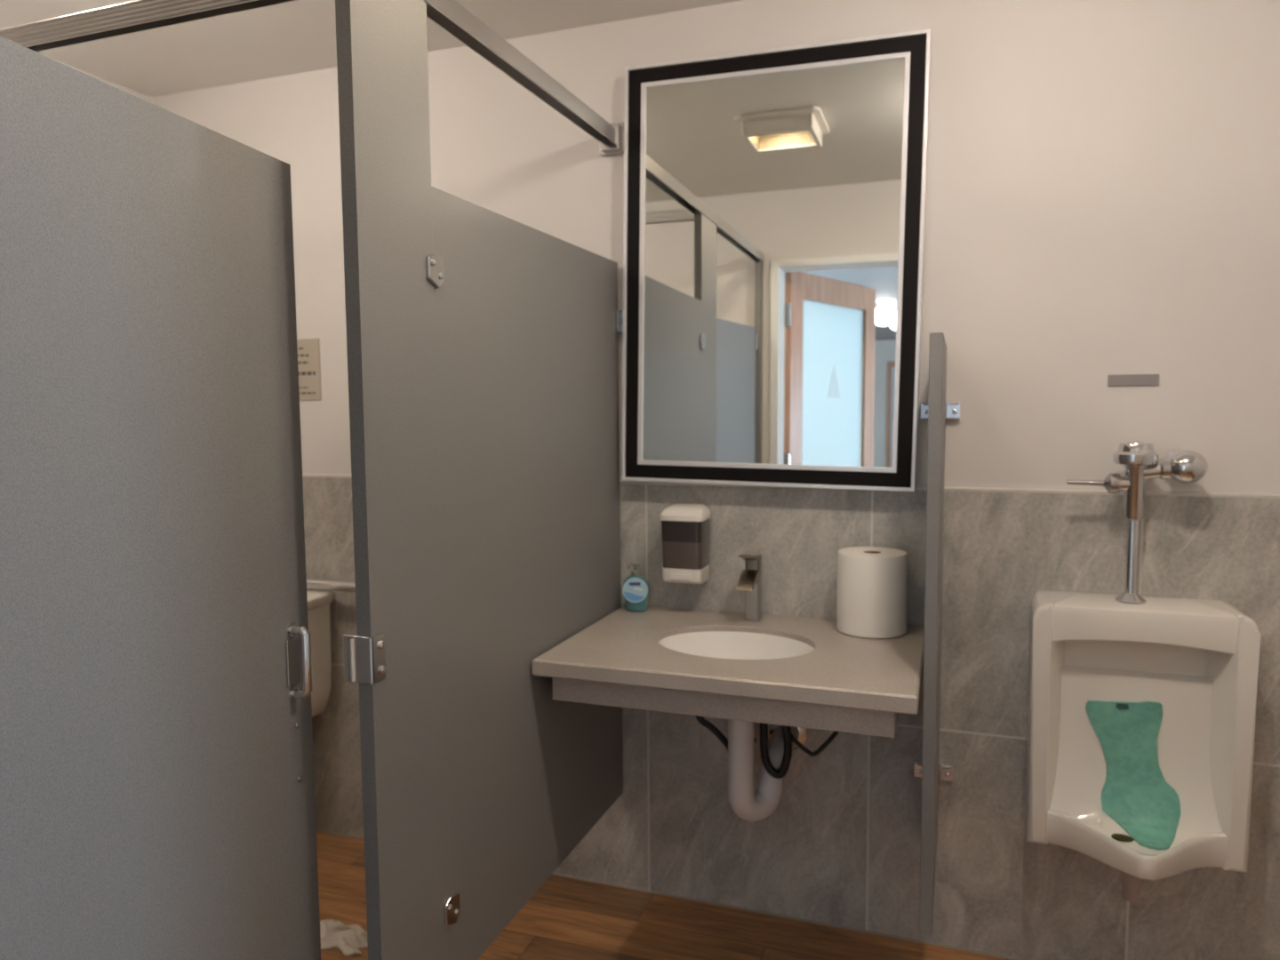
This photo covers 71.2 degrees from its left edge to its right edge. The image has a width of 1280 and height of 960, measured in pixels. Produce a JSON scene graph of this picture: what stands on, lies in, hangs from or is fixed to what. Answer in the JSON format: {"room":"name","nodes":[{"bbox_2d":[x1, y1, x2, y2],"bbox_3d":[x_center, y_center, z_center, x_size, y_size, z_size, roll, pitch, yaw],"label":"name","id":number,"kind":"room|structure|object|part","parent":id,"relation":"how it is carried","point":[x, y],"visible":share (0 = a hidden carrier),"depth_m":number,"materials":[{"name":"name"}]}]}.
{"room":"public restroom","nodes":[
{"label":"public restroom","id":0,"kind":"room"},
{"bbox_2d":[60,62,152,103],"bbox_3d":[-1.969,0.020,2.095,0.120,2.392,2.009,1,5,20],"label":"wall","id":1,"kind":"structure","parent":0,"point":[140,95],"depth_m":2.82,"materials":[{"name":"white paint"}]},
{"bbox_2d":[0,0,742,96],"bbox_3d":[-0.159,-1.182,1.312,3.970,0.100,2.250,1,5,20],"label":"ceiling","id":2,"kind":"structure","parent":0,"point":[298,36],"depth_m":2.46,"materials":[{"name":"paint"}]},
{"bbox_2d":[316,831,1011,959],"bbox_3d":[-0.138,1.302,1.514,3.970,0.100,2.250,1,5,20],"label":"floor","id":3,"kind":"structure","parent":0,"point":[566,918],"depth_m":2.35,"materials":[{"name":"brown wood"}]},
{"bbox_2d":[306,588,334,718],"bbox_3d":[-1.268,0.768,2.583,0.448,0.810,0.707,1,5,20],"label":"toilet","id":4,"kind":"object","parent":3,"relation":"on","point":[319,601],"visible":0.08,"depth_m":2.76,"materials":[{"name":"beige ceramic"}]},
{"bbox_3d":[-1.190,0.366,2.780,0.448,0.042,0.220,1,5,20],"label":"tank lid","id":5,"kind":"part","parent":4,"relation":"part of","materials":[{"name":"beige ceramic"}]},
{"bbox_2d":[320,919,367,955],"bbox_3d":[-0.779,1.176,2.325,0.194,0.027,0.120,1,5,20],"label":"crumpled paper","id":6,"kind":"object","parent":3,"relation":"on","point":[333,933],"visible":0.72,"depth_m":2.31,"materials":[{"name":"beige paper"}]},
{"bbox_2d":[335,0,451,959],"bbox_3d":[-0.413,0.207,1.525,0.059,2.085,0.226,1,5,20],"label":"pilaster","id":7,"kind":"object","parent":3,"relation":"on","point":[395,658],"visible":1,"depth_m":1.48,"materials":[{"name":"grey metal"}]},
{"bbox_2d":[0,0,297,52],"bbox_3d":[-1.177,-0.850,1.722,1.584,0.041,0.030,1,5,20],"label":"headrail","id":8,"kind":"object","parent":7,"relation":"attached to","point":[138,15],"visible":0.86,"depth_m":1.63,"materials":[{"name":"silver metal"}]},
{"bbox_2d":[424,0,624,155],"bbox_3d":[-0.409,-0.834,1.459,0.076,0.080,1.998,1,5,20],"label":"headrail","id":9,"kind":"object","parent":7,"relation":"attached to","point":[450,15],"visible":0.84,"depth_m":1.89,"materials":[{"name":"silver metal"}]},
{"bbox_3d":[-0.729,0.282,0.629,0.035,2.085,0.052,1,5,20],"label":"pilaster","id":10,"kind":"object","parent":3,"relation":"on","visible":0},
{"bbox_2d":[0,35,320,959],"bbox_3d":[-0.631,0.268,1.067,0.059,1.472,0.840,1,5,12],"label":"door","id":11,"kind":"structure","parent":10,"relation":"attached to","point":[157,802],"depth_m":1.12,"materials":[{"name":"grey metal"}]},
{"bbox_3d":[-0.555,0.291,1.432,0.004,0.076,0.032,1,5,12],"label":"latch plate","id":12,"kind":"part","parent":11,"relation":"part of","materials":[{"name":"silver metal"}]},
{"bbox_3d":[-0.540,0.291,1.429,0.032,0.119,0.015,1,5,12],"label":"pull handle","id":13,"kind":"part","parent":11,"relation":"part of","materials":[{"name":"silver metal"}]},
{"bbox_2d":[152,0,1279,959],"bbox_3d":[0.217,-0.025,2.429,3.970,2.392,0.124,1,5,20],"label":"wall","id":14,"kind":"structure","parent":0,"point":[1102,196],"depth_m":2.15,"materials":[{"name":"white paint"}]},
{"bbox_2d":[296,338,321,399],"bbox_3d":[-1.113,-0.347,2.825,0.250,0.190,0.005,1,5,20],"label":"wall sign","id":15,"kind":"object","parent":14,"relation":"attached to","point":[308,351],"visible":0.32,"depth_m":2.79,"materials":[{"name":"beige"}]},
{"bbox_2d":[306,578,355,591],"bbox_3d":[-0.975,0.321,2.784,1.036,0.076,0.075,1,5,20],"label":"grab bar","id":16,"kind":"object","parent":14,"relation":"attached to","point":[311,583],"visible":0.02,"depth_m":2.74,"materials":[{"name":"silver metal"}]},
{"bbox_2d":[425,185,623,959],"bbox_3d":[-0.222,0.185,2.041,0.087,1.472,0.939,1,5,20],"label":"partition panel","id":17,"kind":"object","parent":14,"relation":"attached to","point":[528,320],"depth_m":1.90,"materials":[{"name":"grey laminate"}]},
{"bbox_2d":[659,504,711,583],"bbox_3d":[0.120,0.168,2.363,0.116,0.199,0.102,1,5,20],"label":"soap dispenser","id":18,"kind":"object","parent":14,"relation":"attached to","point":[684,527],"visible":1,"depth_m":2.32,"materials":[{"name":"white plastic"}]},
{"bbox_3d":[0.120,0.085,2.356,0.116,0.034,0.102,1,5,20],"label":"lid","id":19,"kind":"part","parent":18,"relation":"part of","materials":[{"name":"white plastic"}]},
{"bbox_2d":[695,715,756,750],"bbox_3d":[0.239,0.617,2.280,0.246,0.190,0.087,-5,6,-42],"label":"supply hose","id":20,"kind":"object","parent":14,"relation":"attached to","point":[702,721],"visible":0.41,"depth_m":2.21,"materials":[{"name":"black rubber"}]},
{"bbox_2d":[531,605,924,737],"bbox_3d":[0.239,0.429,2.091,0.805,0.104,0.572,1,5,20],"label":"countertop","id":21,"kind":"structure","parent":14,"relation":"attached to","point":[846,684],"depth_m":1.91,"materials":[{"name":"grey stone"}]},
{"bbox_2d":[622,562,649,611],"bbox_3d":[-0.011,0.287,2.404,0.074,0.130,0.052,0,5,3],"label":"soap bottle","id":22,"kind":"object","parent":21,"relation":"on","point":[636,588],"visible":1,"depth_m":2.38,"materials":[{"name":"teal plastic"}]},
{"bbox_2d":[657,631,814,659],"bbox_3d":[0.222,0.456,2.096,0.406,0.130,0.318,1,5,20],"label":"sink basin","id":23,"kind":"object","parent":21,"relation":"in","point":[722,644],"visible":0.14,"depth_m":2.22,"materials":[{"name":"white ceramic"}]},
{"bbox_2d":[728,719,807,821],"bbox_3d":[0.321,0.673,2.223,0.106,0.274,0.321,2,5,29],"label":"drain pipe","id":24,"kind":"object","parent":23,"relation":"attached to","point":[749,804],"visible":0.77,"depth_m":2.11,"materials":[{"name":"white plastic"}]},
{"bbox_2d":[759,722,791,778],"bbox_3d":[0.325,0.614,2.137,0.078,0.199,0.028,1,5,20],"label":"supply hose","id":25,"kind":"object","parent":23,"relation":"attached to","point":[784,767],"visible":0.77,"depth_m":2.13,"materials":[{"name":"black rubber"}]},
{"bbox_2d":[791,731,839,756],"bbox_3d":[0.404,0.597,2.139,0.190,0.130,0.010,1,5,20],"label":"supply hose","id":26,"kind":"object","parent":23,"relation":"attached to","point":[834,734],"visible":0.61,"depth_m":2.13,"materials":[{"name":"black rubber"}]},
{"bbox_2d":[736,553,761,621],"bbox_3d":[0.278,0.272,2.264,0.040,0.180,0.115,1,5,20],"label":"faucet","id":27,"kind":"object","parent":21,"relation":"on","point":[750,579],"visible":1,"depth_m":2.28,"materials":[{"name":"silver metal"}]},
{"bbox_3d":[0.271,0.252,2.244,0.040,0.039,0.077,1,5,20],"label":"spout","id":28,"kind":"part","parent":27,"relation":"part of","materials":[{"name":"silver metal"}]},
{"bbox_3d":[0.279,0.194,2.263,0.038,0.024,0.103,1,5,20],"label":"lever","id":29,"kind":"part","parent":27,"relation":"part of","materials":[{"name":"silver metal"}]},
{"bbox_2d":[836,546,907,638],"bbox_3d":[0.563,0.269,2.171,0.165,0.194,0.165,1,5,20],"label":"paper roll","id":30,"kind":"object","parent":21,"relation":"on","point":[872,581],"visible":1,"depth_m":2.10,"materials":[{"name":"white paper"}]},
{"bbox_2d":[621,29,931,491],"bbox_3d":[0.318,-0.524,2.261,0.757,1.078,0.041,2,5,19],"label":"wall mirror","id":31,"kind":"object","parent":14,"relation":"attached to","point":[774,199],"visible":1,"depth_m":2.24,"materials":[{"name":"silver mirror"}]},
{"bbox_3d":[0.199,0.009,2.380,3.770,0.006,0.010,1,5,20],"label":"edge trim","id":32,"kind":"part","parent":14,"relation":"part of","materials":[{"name":"beige"}]},
{"bbox_2d":[914,332,959,936],"bbox_3d":[0.655,0.305,1.994,0.091,1.221,0.457,1,5,20],"label":"screen","id":33,"kind":"object","parent":14,"relation":"attached to","point":[932,772],"visible":1,"depth_m":1.79,"materials":[{"name":"grey laminate"}]},
{"bbox_2d":[1107,374,1159,386],"bbox_3d":[1.120,-0.227,2.033,0.103,0.026,0.004,1,5,20],"label":"wall label","id":34,"kind":"object","parent":14,"relation":"attached to","point":[1118,380],"visible":1,"depth_m":2.03,"materials":[{"name":"grey plastic"}]},
{"bbox_2d":[1024,591,1260,902],"bbox_3d":[1.081,0.606,1.943,0.431,0.657,0.312,1,5,20],"label":"urinal","id":35,"kind":"object","parent":14,"relation":"attached to","point":[1198,659],"visible":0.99,"depth_m":1.96,"materials":[{"name":"beige ceramic"}]},
{"bbox_2d":[1111,833,1134,841],"bbox_3d":[1.041,0.770,1.929,0.044,0.004,0.035,1,5,20],"label":"strainer","id":36,"kind":"object","parent":35,"relation":"in","point":[1122,837],"visible":1,"depth_m":1.92,"materials":[{"name":"gold metal"}]},
{"bbox_2d":[1085,700,1180,850],"bbox_3d":[1.077,0.633,1.942,0.189,0.279,0.130,1,5,20],"label":"mat","id":37,"kind":"object","parent":35,"relation":"in","point":[1136,795],"visible":1,"depth_m":1.98,"materials":[{"name":"green plastic"}]},
{"bbox_2d":[1066,441,1207,604],"bbox_3d":[1.099,0.093,1.996,0.275,0.357,0.108,1,5,20],"label":"valve","id":38,"kind":"object","parent":35,"relation":"on","point":[1140,461],"visible":1,"depth_m":1.96,"materials":[{"name":"silver metal"}]},
{"bbox_3d":[1.016,0.007,2.008,0.107,0.046,0.046,1,5,20],"label":"flush lever","id":39,"kind":"part","parent":38,"relation":"part of","materials":[{"name":"silver metal"}]}
]}

